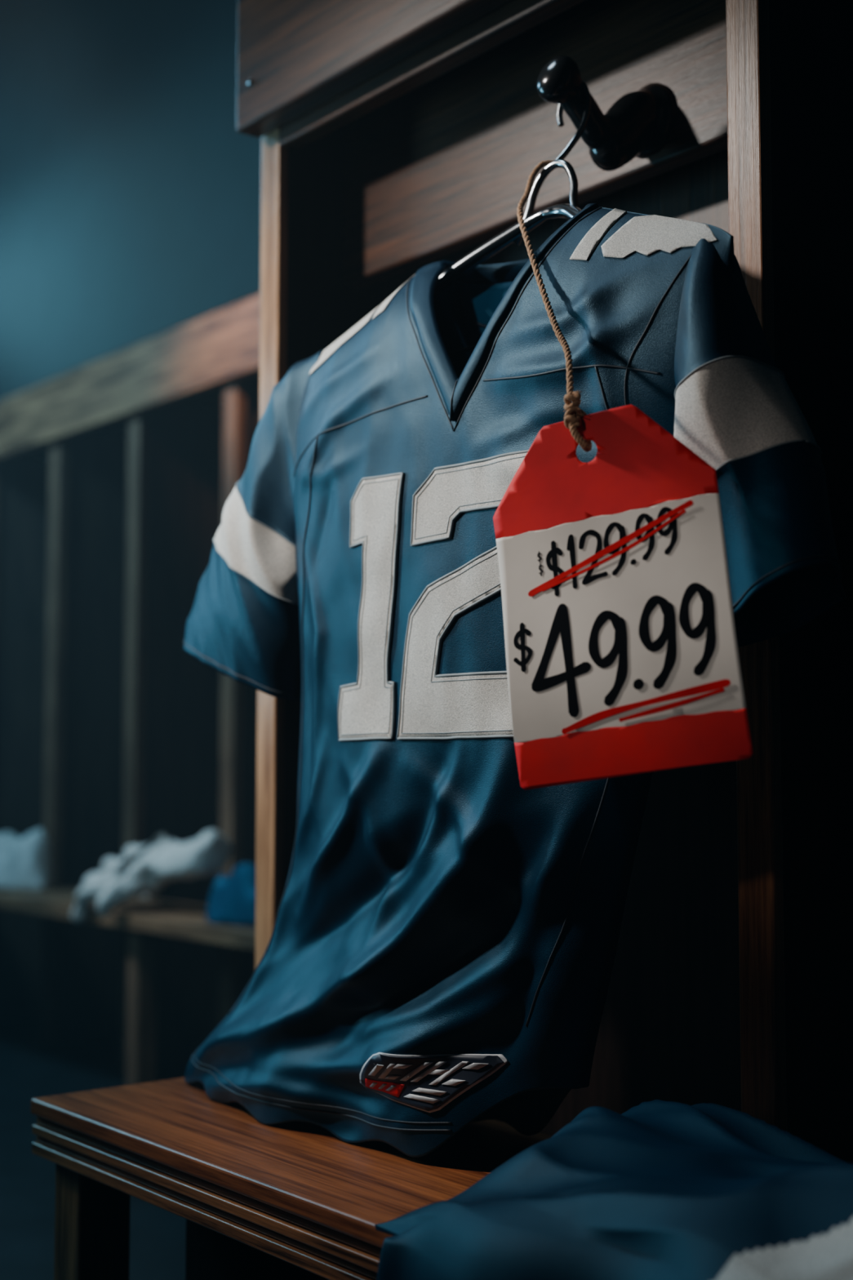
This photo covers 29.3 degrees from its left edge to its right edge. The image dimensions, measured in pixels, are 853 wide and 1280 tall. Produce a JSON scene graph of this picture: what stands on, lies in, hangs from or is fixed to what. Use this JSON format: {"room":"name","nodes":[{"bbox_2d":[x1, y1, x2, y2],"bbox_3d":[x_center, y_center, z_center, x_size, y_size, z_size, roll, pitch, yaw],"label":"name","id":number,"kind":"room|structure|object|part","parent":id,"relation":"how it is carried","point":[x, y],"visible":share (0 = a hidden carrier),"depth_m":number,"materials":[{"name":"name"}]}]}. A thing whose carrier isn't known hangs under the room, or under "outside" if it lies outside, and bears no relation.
{"room":"changing room","nodes":[
{"label":"changing room","id":0,"kind":"room"},
{"bbox_2d":[0,1020,186,1279],"bbox_3d":[-2.227,1.074,3.545,5.100,0.050,12.000,3,-6,-39],"label":"floor","id":1,"kind":"structure","parent":0,"point":[28,1070],"depth_m":3.13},
{"bbox_2d":[0,885,255,1084],"bbox_3d":[-0.878,0.860,4.034,0.235,0.450,3.850,3,-6,-39],"label":"wooden bench","id":2,"kind":"object","parent":1,"relation":"on","point":[144,918],"visible":0.23,"depth_m":3.63,"materials":[{"name":"brown wood"}]},
{"bbox_2d":[0,827,54,891],"bbox_3d":[-1.071,0.574,4.304,0.176,0.158,0.298,3,-6,-39],"label":"towel","id":3,"kind":"object","parent":2,"relation":"on","point":[26,863],"visible":1,"depth_m":4.22,"materials":[{"name":"fabric"}]},
{"bbox_3d":[-0.637,0.849,3.650,0.050,0.415,0.050,3,-6,-39],"label":"leg","id":4,"kind":"part","parent":2,"relation":"part of","materials":[{"name":"brown wood"}]},
{"bbox_2d":[71,829,231,922],"bbox_3d":[-0.638,0.531,3.659,0.212,0.216,0.469,4,-6,-40],"label":"towel","id":5,"kind":"object","parent":2,"relation":"on","point":[142,871],"visible":1,"depth_m":3.59,"materials":[{"name":"white fabric"}]},
{"bbox_2d":[205,862,255,927],"bbox_3d":[-0.352,0.521,3.384,0.183,0.126,0.255,3,-6,-39],"label":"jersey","id":6,"kind":"object","parent":2,"relation":"on","point":[232,899],"visible":0.47,"depth_m":3.32,"materials":[{"name":"blue fabric"}]},
{"bbox_2d":[0,292,260,1072],"bbox_3d":[-0.587,0.170,4.319,0.500,1.870,3.850,3,-6,-39],"label":"locker","id":7,"kind":"object","parent":1,"relation":"on","point":[120,469],"visible":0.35,"depth_m":4.47,"materials":[{"name":"brown wood"}]},
{"bbox_2d":[30,1077,553,1279],"bbox_3d":[0.212,0.638,1.080,0.297,0.450,1.562,3,-6,-39],"label":"wooden bench","id":8,"kind":"object","parent":1,"relation":"on","point":[296,1200],"visible":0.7,"depth_m":1.42,"materials":[{"name":"brown wood"}]},
{"bbox_3d":[-0.326,0.703,1.582,0.055,0.396,0.055,3,-6,-39],"label":"leg","id":9,"kind":"part","parent":8,"relation":"part of","materials":[{"name":"brown wood"}]},
{"bbox_3d":[0.200,0.655,1.083,0.020,0.376,1.385,3,-6,-39],"label":"apron panel","id":10,"kind":"part","parent":8,"relation":"part of","materials":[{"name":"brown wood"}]},
{"bbox_2d":[374,1099,852,1279],"bbox_3d":[0.323,0.433,0.888,0.361,0.290,0.883,3,-6,-39],"label":"jersey","id":11,"kind":"object","parent":8,"relation":"on","point":[655,1189],"visible":1,"depth_m":1.02,"materials":[{"name":"teal fabric"}]},
{"bbox_2d":[235,0,852,1164],"bbox_3d":[0.142,0.005,1.673,0.336,1.800,0.755,3,-6,-39],"label":"locker","id":12,"kind":"object","parent":1,"relation":"on","point":[399,138],"visible":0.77,"depth_m":1.56,"materials":[{"name":"brown wood"}]},
{"bbox_3d":[-0.062,0.048,1.964,0.288,1.760,0.037,3,-6,-39],"label":"panel","id":13,"kind":"part","parent":12,"relation":"part of","materials":[{"name":"brown wood"}]},
{"bbox_3d":[0.119,-0.567,1.698,0.025,0.255,0.674,3,-6,-39],"label":"hook rail","id":14,"kind":"part","parent":12,"relation":"part of","materials":[{"name":"brown wood"}]},
{"bbox_3d":[0.162,-0.572,1.733,0.015,0.560,0.680,3,-6,-39],"label":"panel","id":15,"kind":"part","parent":12,"relation":"part of","materials":[{"name":"brown wood"}]},
{"bbox_2d":[536,55,675,171],"bbox_3d":[0.162,-0.485,1.514,0.140,0.095,0.070,3,-6,-39],"label":"coat hook","id":16,"kind":"object","parent":12,"relation":"attached to","point":[640,122],"visible":0.99,"depth_m":1.51,"materials":[{"name":"black metal"}]},
{"bbox_2d":[433,80,591,356],"bbox_3d":[0.094,-0.391,1.468,0.094,0.248,0.455,3,-6,-39],"label":"clothes hanger","id":17,"kind":"object","parent":16,"relation":"hanging from","point":[486,251],"visible":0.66,"depth_m":1.48,"materials":[{"name":"silver metal"}]},
{"bbox_3d":[0.013,-0.320,1.532,0.249,0.116,0.016,-4,-6,39],"label":"arm","id":18,"kind":"part","parent":17,"relation":"part of","materials":[{"name":"silver metal"}]},
{"bbox_3d":[0.153,-0.334,1.355,0.018,0.116,0.216,2,-5,-24],"label":"arm","id":19,"kind":"part","parent":17,"relation":"part of","materials":[{"name":"silver metal"}]},
{"bbox_2d":[493,160,753,790],"bbox_3d":[0.105,-0.167,1.272,0.137,0.563,0.356,1,-4,-17],"label":"price tag","id":20,"kind":"object","parent":17,"relation":"hanging from","point":[622,651],"visible":1,"depth_m":1.16,"materials":[{"name":"red"}]},
{"bbox_3d":[0.095,-0.303,1.330,0.041,0.282,0.276,0,-4,3],"label":"twine cord","id":21,"kind":"part","parent":20,"relation":"part of","materials":[{"name":"fabric"}]},
{"bbox_3d":[0.124,-0.509,1.488,0.046,0.043,0.043,3,-6,-39],"label":"knob","id":22,"kind":"part","parent":16,"relation":"part of","materials":[{"name":"black metal"}]},
{"bbox_3d":[0.171,-0.457,1.519,0.035,0.035,0.037,3,-6,-39],"label":"knob","id":23,"kind":"part","parent":16,"relation":"part of","materials":[{"name":"black metal"}]},
{"bbox_3d":[0.169,-0.489,1.520,0.124,0.074,0.054,3,-6,-39],"label":"arm","id":24,"kind":"part","parent":16,"relation":"part of","materials":[{"name":"black metal"}]},
{"bbox_3d":[0.205,-0.495,1.550,0.020,0.070,0.070,3,-6,-39],"label":"wall plate","id":25,"kind":"part","parent":16,"relation":"part of","materials":[{"name":"black metal"}]},
{"bbox_3d":[0.162,0.306,1.667,0.015,1.200,0.680,3,-6,-39],"label":"panel","id":26,"kind":"part","parent":12,"relation":"part of","materials":[{"name":"brown wood"}]},
{"bbox_3d":[0.383,0.006,1.410,0.288,1.760,0.035,3,-6,-39],"label":"panel","id":27,"kind":"part","parent":12,"relation":"part of","materials":[{"name":"brown wood"}]},
{"bbox_2d":[0,0,261,399],"bbox_3d":[-0.275,-1.127,5.278,0.100,4.600,12.000,3,-6,-39],"label":"wall","id":28,"kind":"structure","parent":0,"point":[131,188],"depth_m":6.45,"materials":[{"name":"paint"}]},
{"bbox_2d":[182,203,846,1157],"bbox_3d":[0.005,0.040,1.451,0.178,0.798,0.843,3,-6,-39],"label":"jersey","id":29,"kind":"object","parent":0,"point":[437,960],"visible":0.84,"depth_m":1.37,"materials":[{"name":"teal fabric"}]}
]}

